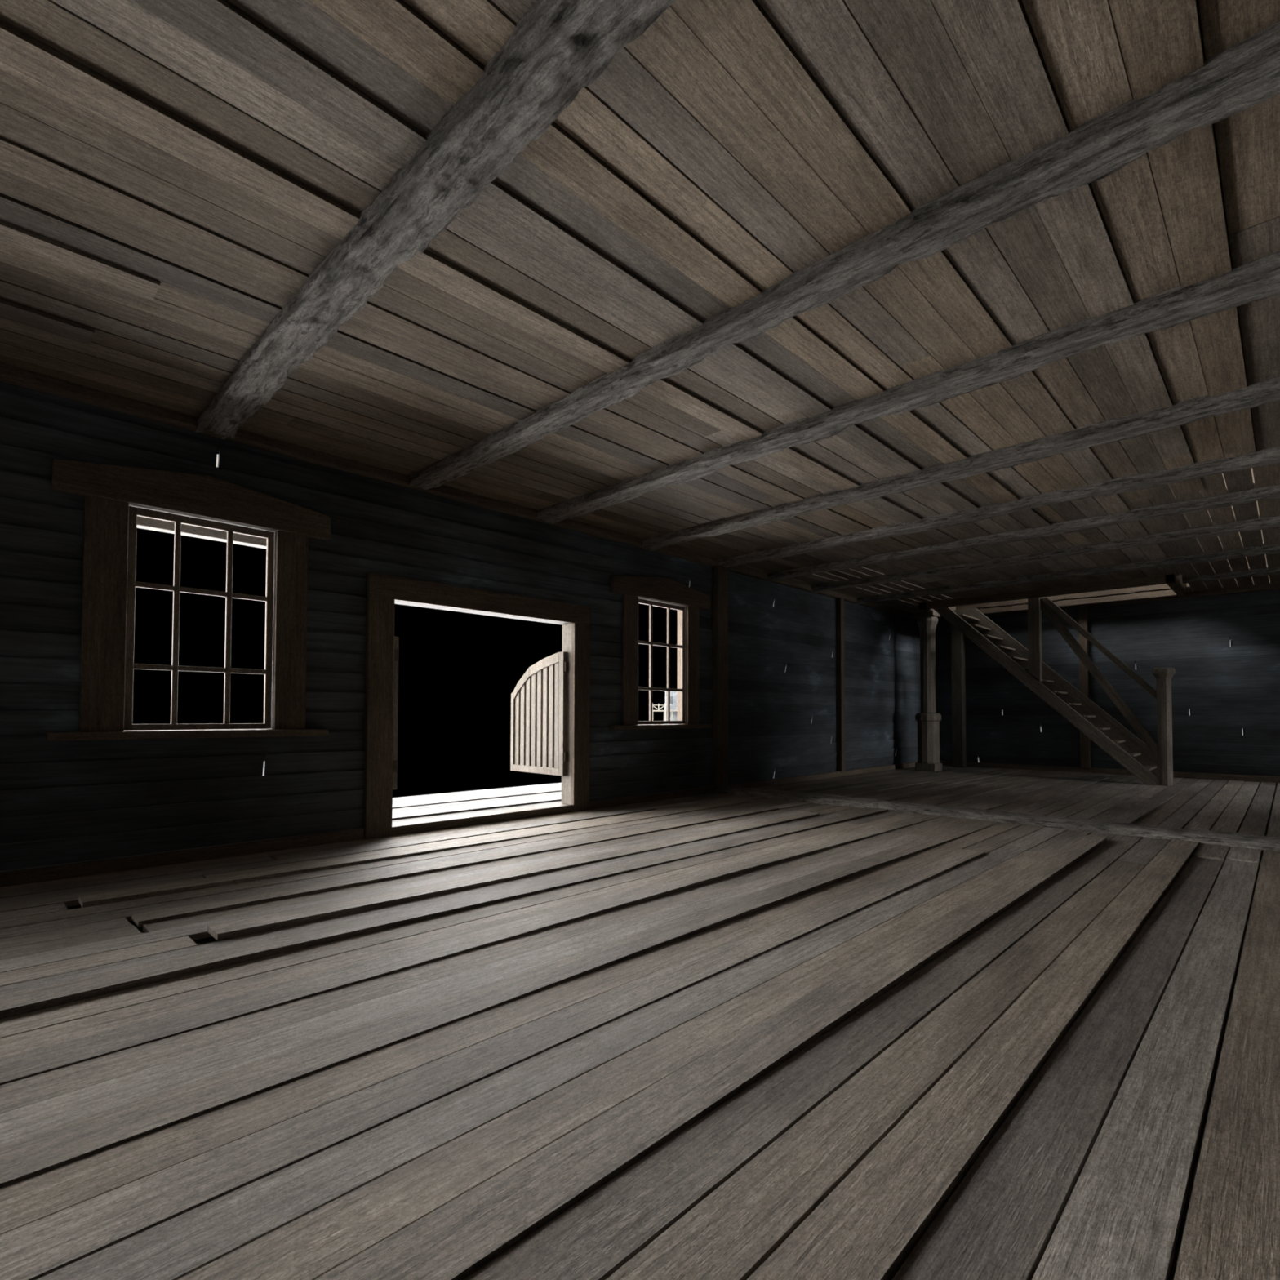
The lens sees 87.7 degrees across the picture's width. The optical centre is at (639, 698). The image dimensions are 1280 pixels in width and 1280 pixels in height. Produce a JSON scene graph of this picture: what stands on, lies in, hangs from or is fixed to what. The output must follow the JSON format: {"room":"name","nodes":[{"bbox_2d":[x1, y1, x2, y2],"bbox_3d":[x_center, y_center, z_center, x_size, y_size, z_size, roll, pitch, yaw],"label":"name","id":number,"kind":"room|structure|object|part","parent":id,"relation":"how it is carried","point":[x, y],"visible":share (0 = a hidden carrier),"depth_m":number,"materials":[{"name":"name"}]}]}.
{"room":"empty western saloon","nodes":[
{"label":"empty western saloon","id":0,"kind":"room"},
{"bbox_2d":[0,381,920,872],"bbox_3d":[-0.324,-0.326,8.958,0.089,3.800,21.550,-1,-2,44],"label":"wall","id":1,"kind":"structure","parent":0,"point":[62,802],"depth_m":6.25,"materials":[{"name":"blue paint"}]},
{"bbox_2d":[46,458,331,741],"bbox_3d":[-3.647,-0.757,5.574,0.300,2.167,1.950,-1,-2,44],"label":"window","id":2,"kind":"structure","parent":1,"relation":"in","point":[115,495],"depth_m":5.38,"materials":[{"name":"brown wood"}]},
{"bbox_3d":[-4.055,-0.632,5.050,0.045,1.765,0.260,-1,-2,44],"label":"casing","id":3,"kind":"part","parent":2,"relation":"part of","materials":[{"name":"brown wood"}]},
{"bbox_3d":[-3.589,0.295,5.495,0.140,0.060,1.940,-1,-2,44],"label":"sill","id":4,"kind":"part","parent":2,"relation":"part of","materials":[{"name":"brown wood"}]},
{"bbox_3d":[-3.635,-0.616,5.558,0.040,1.748,1.039,-1,-2,44],"label":"sash","id":5,"kind":"part","parent":2,"relation":"part of","materials":[{"name":"brown wood"}]},
{"bbox_3d":[-3.136,-0.606,5.990,0.045,1.765,0.260,-1,-2,44],"label":"casing","id":6,"kind":"part","parent":2,"relation":"part of","materials":[{"name":"brown wood"}]},
{"bbox_2d":[0,761,917,887],"bbox_3d":[-0.347,1.388,8.884,0.130,0.120,21.480,-1,-2,44],"label":"baseboard","id":7,"kind":"structure","parent":1,"relation":"attached to","point":[20,877],"depth_m":5.68,"materials":[{"name":"brown wood"}]},
{"bbox_2d":[0,362,918,619],"bbox_3d":[-0.338,-2.171,8.954,0.195,0.149,21.450,-1,-2,44],"label":"trim","id":8,"kind":"structure","parent":1,"relation":"attached to","point":[9,374],"depth_m":6.23,"materials":[{"name":"wood"}]},
{"bbox_2d":[364,572,590,839],"bbox_3d":[-1.724,0.098,7.556,0.255,2.585,2.855,-1,-2,44],"label":"door frame","id":9,"kind":"structure","parent":1,"relation":"in","point":[384,592],"depth_m":7.04,"materials":[{"name":"brown wood"}]},
{"bbox_3d":[-2.564,0.187,6.561,0.060,2.352,0.262,-1,-2,44],"label":"casing","id":10,"kind":"part","parent":9,"relation":"part of","materials":[{"name":"brown wood"}]},
{"bbox_2d":[392,636,398,789],"bbox_3d":[-2.901,0.158,7.169,1.150,1.560,0.090,-1,-2,44],"label":"door","id":11,"kind":"structure","parent":9,"relation":"attached to","point":[396,638],"depth_m":6.79,"materials":[{"name":"brown wood"}]},
{"bbox_2d":[510,651,568,776],"bbox_3d":[-1.329,0.203,8.779,1.150,1.560,0.090,-1,-2,44],"label":"door","id":12,"kind":"structure","parent":9,"relation":"attached to","point":[539,700],"depth_m":8.70,"materials":[{"name":"brown wood"}]},
{"bbox_3d":[-1.342,0.223,8.791,0.995,1.360,0.054,-1,-2,44],"label":"slat panel","id":13,"kind":"part","parent":12,"relation":"part of","materials":[{"name":"brown wood"}]},
{"bbox_3d":[-0.750,0.239,8.419,0.060,2.352,0.255,-1,-2,44],"label":"casing","id":14,"kind":"part","parent":9,"relation":"part of","materials":[{"name":"wood"}]},
{"bbox_2d":[608,575,711,729],"bbox_3d":[0.279,-0.644,9.594,0.300,2.167,2.060,-1,-2,44],"label":"window","id":15,"kind":"structure","parent":1,"relation":"in","point":[661,592],"depth_m":9.53,"materials":[{"name":"brown wood"}]},
{"bbox_3d":[-0.131,-0.520,9.068,0.045,1.765,0.260,-1,-2,44],"label":"casing","id":16,"kind":"part","parent":15,"relation":"part of","materials":[{"name":"brown wood"}]},
{"bbox_3d":[0.337,0.407,9.515,0.140,0.060,2.050,-1,-2,44],"label":"sill","id":17,"kind":"part","parent":15,"relation":"part of","materials":[{"name":"wood"}]},
{"bbox_3d":[0.291,-0.503,9.578,0.040,1.748,1.043,-1,-2,44],"label":"sash","id":18,"kind":"part","parent":15,"relation":"part of","materials":[{"name":"brown wood"}]},
{"bbox_3d":[0.791,-0.493,10.012,0.045,1.765,0.260,-1,-2,44],"label":"casing","id":19,"kind":"part","parent":15,"relation":"part of","materials":[{"name":"brown wood"}]},
{"bbox_2d":[711,565,728,789],"bbox_3d":[1.258,-0.328,10.482,0.130,3.480,0.260,-1,-2,44],"label":"wall post","id":20,"kind":"object","parent":1,"relation":"attached to","point":[720,575],"visible":0.91,"depth_m":10.40,"materials":[{"name":"brown wood"}]},
{"bbox_2d":[835,597,844,771],"bbox_3d":[3.982,-0.271,13.244,0.110,3.440,0.140,-1,-2,44],"label":"stud","id":21,"kind":"object","parent":1,"relation":"attached to","point":[839,602],"visible":1,"depth_m":13.20,"materials":[{"name":"brown wood"}]},
{"bbox_2d":[0,0,1256,568],"bbox_3d":[3.947,-2.392,4.845,12.040,0.070,21.750,-1,-2,44],"label":"upper subfloor","id":22,"kind":"structure","parent":0,"point":[1197,3],"depth_m":3.19,"materials":[{"name":"brown wood"}]},
{"bbox_2d":[0,765,1279,1279],"bbox_3d":[3.903,1.413,4.712,12.240,0.236,21.850,-1,-2,44],"label":"floor","id":23,"kind":"structure","parent":0,"point":[716,1036],"depth_m":2.41,"materials":[{"name":"grey wood"}]},
{"bbox_2d":[915,609,942,771],"bbox_3d":[6.351,-0.158,14.703,0.512,3.500,0.512,-1,-2,44],"label":"column","id":24,"kind":"structure","parent":23,"relation":"on","point":[928,720],"depth_m":14.57,"materials":[{"name":"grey wood"}]},
{"bbox_2d":[951,624,966,767],"bbox_3d":[7.533,-0.142,15.770,0.240,3.530,0.240,-1,-2,44],"label":"post","id":25,"kind":"object","parent":23,"relation":"on","point":[958,753],"visible":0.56,"depth_m":15.68,"materials":[{"name":"brown wood"}]},
{"bbox_2d":[715,786,1279,856],"bbox_3d":[5.471,1.399,6.504,12.000,0.224,0.494,-1,-2,44],"label":"beam","id":26,"kind":"structure","parent":23,"relation":"on","point":[1263,842],"depth_m":7.38,"materials":[{"name":"grey wood"}]},
{"bbox_2d":[933,597,1175,786],"bbox_3d":[8.153,-0.239,13.319,4.068,3.600,1.246,-1,-2,44],"label":"staircase","id":27,"kind":"structure","parent":23,"relation":"on","point":[1150,762],"depth_m":12.79,"materials":[{"name":"brown wood"}]},
{"bbox_3d":[7.744,-1.148,13.072,0.200,1.638,0.170,-1,-2,44],"label":"post","id":28,"kind":"part","parent":27,"relation":"part of","materials":[{"name":"brown wood"}]},
{"bbox_3d":[8.492,-0.983,12.355,0.080,2.717,0.104,2,-44,-46],"label":"handrail","id":29,"kind":"part","parent":27,"relation":"part of","materials":[{"name":"brown wood"}]},
{"bbox_3d":[9.169,0.493,11.653,0.311,2.055,0.311,-1,-2,44],"label":"newel post","id":30,"kind":"part","parent":27,"relation":"part of","materials":[{"name":"brown wood"}]},
{"bbox_2d":[0,0,1279,616],"bbox_3d":[3.908,-2.309,4.809,11.882,0.061,21.447,-1,-2,44],"label":"ceiling","id":31,"kind":"structure","parent":0,"point":[173,173],"depth_m":3.45,"materials":[{"name":"brown wood"}]},
{"bbox_2d":[195,0,675,439],"bbox_3d":[0.654,-2.381,1.470,11.941,0.190,0.313,-1,-2,44],"label":"ceiling beam","id":32,"kind":"structure","parent":31,"relation":"attached to","point":[558,48],"depth_m":2.88,"materials":[{"name":"grey wood"}]},
{"bbox_2d":[409,22,1279,489],"bbox_3d":[1.941,-2.345,2.788,11.940,0.184,0.275,-1,-2,44],"label":"ceiling beam","id":33,"kind":"structure","parent":31,"relation":"attached to","point":[1245,75],"depth_m":3.17,"materials":[{"name":"wood"}]},
{"bbox_2d":[537,250,1279,523],"bbox_3d":[3.069,-2.314,3.944,11.941,0.186,0.320,-1,-2,44],"label":"ceiling beam","id":34,"kind":"structure","parent":31,"relation":"attached to","point":[1259,278],"depth_m":4.59,"materials":[{"name":"grey wood"}]},
{"bbox_2d":[639,377,1279,551],"bbox_3d":[4.322,-2.277,5.226,11.941,0.188,0.308,-1,-2,44],"label":"ceiling beam","id":35,"kind":"structure","parent":31,"relation":"attached to","point":[1258,393],"depth_m":6.06,"materials":[{"name":"grey wood"}]},
{"bbox_2d":[716,445,1279,568],"bbox_3d":[5.485,-2.241,6.418,11.940,0.187,0.258,-1,-2,44],"label":"ceiling beam","id":36,"kind":"structure","parent":31,"relation":"attached to","point":[1270,455],"depth_m":7.39,"materials":[{"name":"wood"}]},
{"bbox_2d":[767,483,1279,580],"bbox_3d":[6.449,-2.216,7.405,11.940,0.178,0.263,-1,-2,44],"label":"ceiling beam","id":37,"kind":"structure","parent":31,"relation":"attached to","point":[1205,504],"depth_m":8.43,"materials":[{"name":"wood"}]},
{"bbox_2d":[811,514,1279,592],"bbox_3d":[7.495,-2.185,8.476,11.940,0.181,0.261,-1,-2,44],"label":"ceiling beam","id":38,"kind":"structure","parent":31,"relation":"attached to","point":[1262,523],"depth_m":9.63,"materials":[{"name":"wood"}]},
{"bbox_2d":[919,573,1186,615],"bbox_3d":[8.226,-2.173,13.557,4.310,0.480,1.920,-1,-2,44],"label":"frame","id":39,"kind":"object","parent":31,"relation":"attached to","point":[1171,581],"visible":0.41,"depth_m":13.22,"materials":[{"name":"brown wood"}]},
{"bbox_2d":[856,542,1279,604],"bbox_3d":[8.754,-2.151,9.765,11.940,0.185,0.262,-1,-2,44],"label":"ceiling beam","id":40,"kind":"structure","parent":31,"relation":"attached to","point":[1270,548],"depth_m":10.96,"materials":[{"name":"wood"}]},
{"bbox_2d":[1182,564,1279,583],"bbox_3d":[12.011,-2.155,9.409,6.780,0.165,0.231,-1,-2,44],"label":"ceiling beam","id":41,"kind":"structure","parent":31,"relation":"attached to","point":[1273,571],"depth_m":11.25,"materials":[{"name":"brown wood"}]},
{"bbox_2d":[935,589,1279,786],"bbox_3d":[11.393,-0.208,12.495,11.940,3.800,0.089,-1,-2,44],"label":"wall","id":42,"kind":"structure","parent":0,"point":[1228,690],"depth_m":13.45,"materials":[{"name":"blue paint"}]},
{"bbox_2d":[1078,606,1090,768],"bbox_3d":[9.469,-0.238,14.205,0.160,3.430,0.140,-1,-2,44],"label":"stud","id":43,"kind":"object","parent":42,"relation":"attached to","point":[1084,678],"visible":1,"depth_m":14.15,"materials":[{"name":"brown wood"}]},
{"bbox_2d":[937,582,1279,621],"bbox_3d":[11.400,-2.049,12.474,11.840,0.130,0.170,-1,-2,44],"label":"trim","id":44,"kind":"structure","parent":42,"relation":"attached to","point":[1275,586],"depth_m":12.96,"materials":[{"name":"brown wood"}]},
{"bbox_2d":[940,760,1279,783],"bbox_3d":[11.420,1.500,12.390,11.810,0.130,0.160,-1,-2,44],"label":"baseboard","id":45,"kind":"structure","parent":42,"relation":"attached to","point":[1228,777],"depth_m":13.90,"materials":[{"name":"wood"}]},
{"bbox_2d":[1168,467,1270,586],"bbox_3d":[3.916,-4.003,4.851,12.080,3.330,21.850,-1,-2,44],"label":"wall","id":46,"kind":"structure","parent":0,"point":[1187,584],"depth_m":12.60,"materials":[{"name":"grey wood"}]},
{"label":"outside","id":47,"kind":"structure","parent":0,"visible":0},
{"bbox_2d":[652,690,677,720],"bbox_3d":[8.443,2.033,128.865,12.398,7.400,8.499,0,-1,1],"label":"building","id":48,"kind":"structure","parent":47,"point":[673,695],"depth_m":126.04,"materials":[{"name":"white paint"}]},
{"bbox_3d":[3.493,1.571,124.951,2.500,1.300,0.200,0,-1,1],"label":"railing","id":49,"kind":"part","parent":48,"relation":"part of","materials":[{"name":"white wood"}]},
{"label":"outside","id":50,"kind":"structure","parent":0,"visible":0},
{"bbox_2d":[391,782,561,822],"bbox_3d":[-4.222,1.429,6.809,2.318,0.274,13.100,-1,-2,44],"label":"porch deck","id":51,"kind":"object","parent":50,"point":[409,808],"visible":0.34,"depth_m":8.83,"materials":[{"name":"grey wood"}]},
{"bbox_2d":[136,455,266,548],"bbox_3d":[-4.322,-0.541,6.961,2.610,3.740,13.100,-1,-2,44],"label":"frame","id":52,"kind":"object","parent":51,"relation":"on","point":[143,522],"visible":0.03,"depth_m":7.64,"materials":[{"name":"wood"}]}
]}

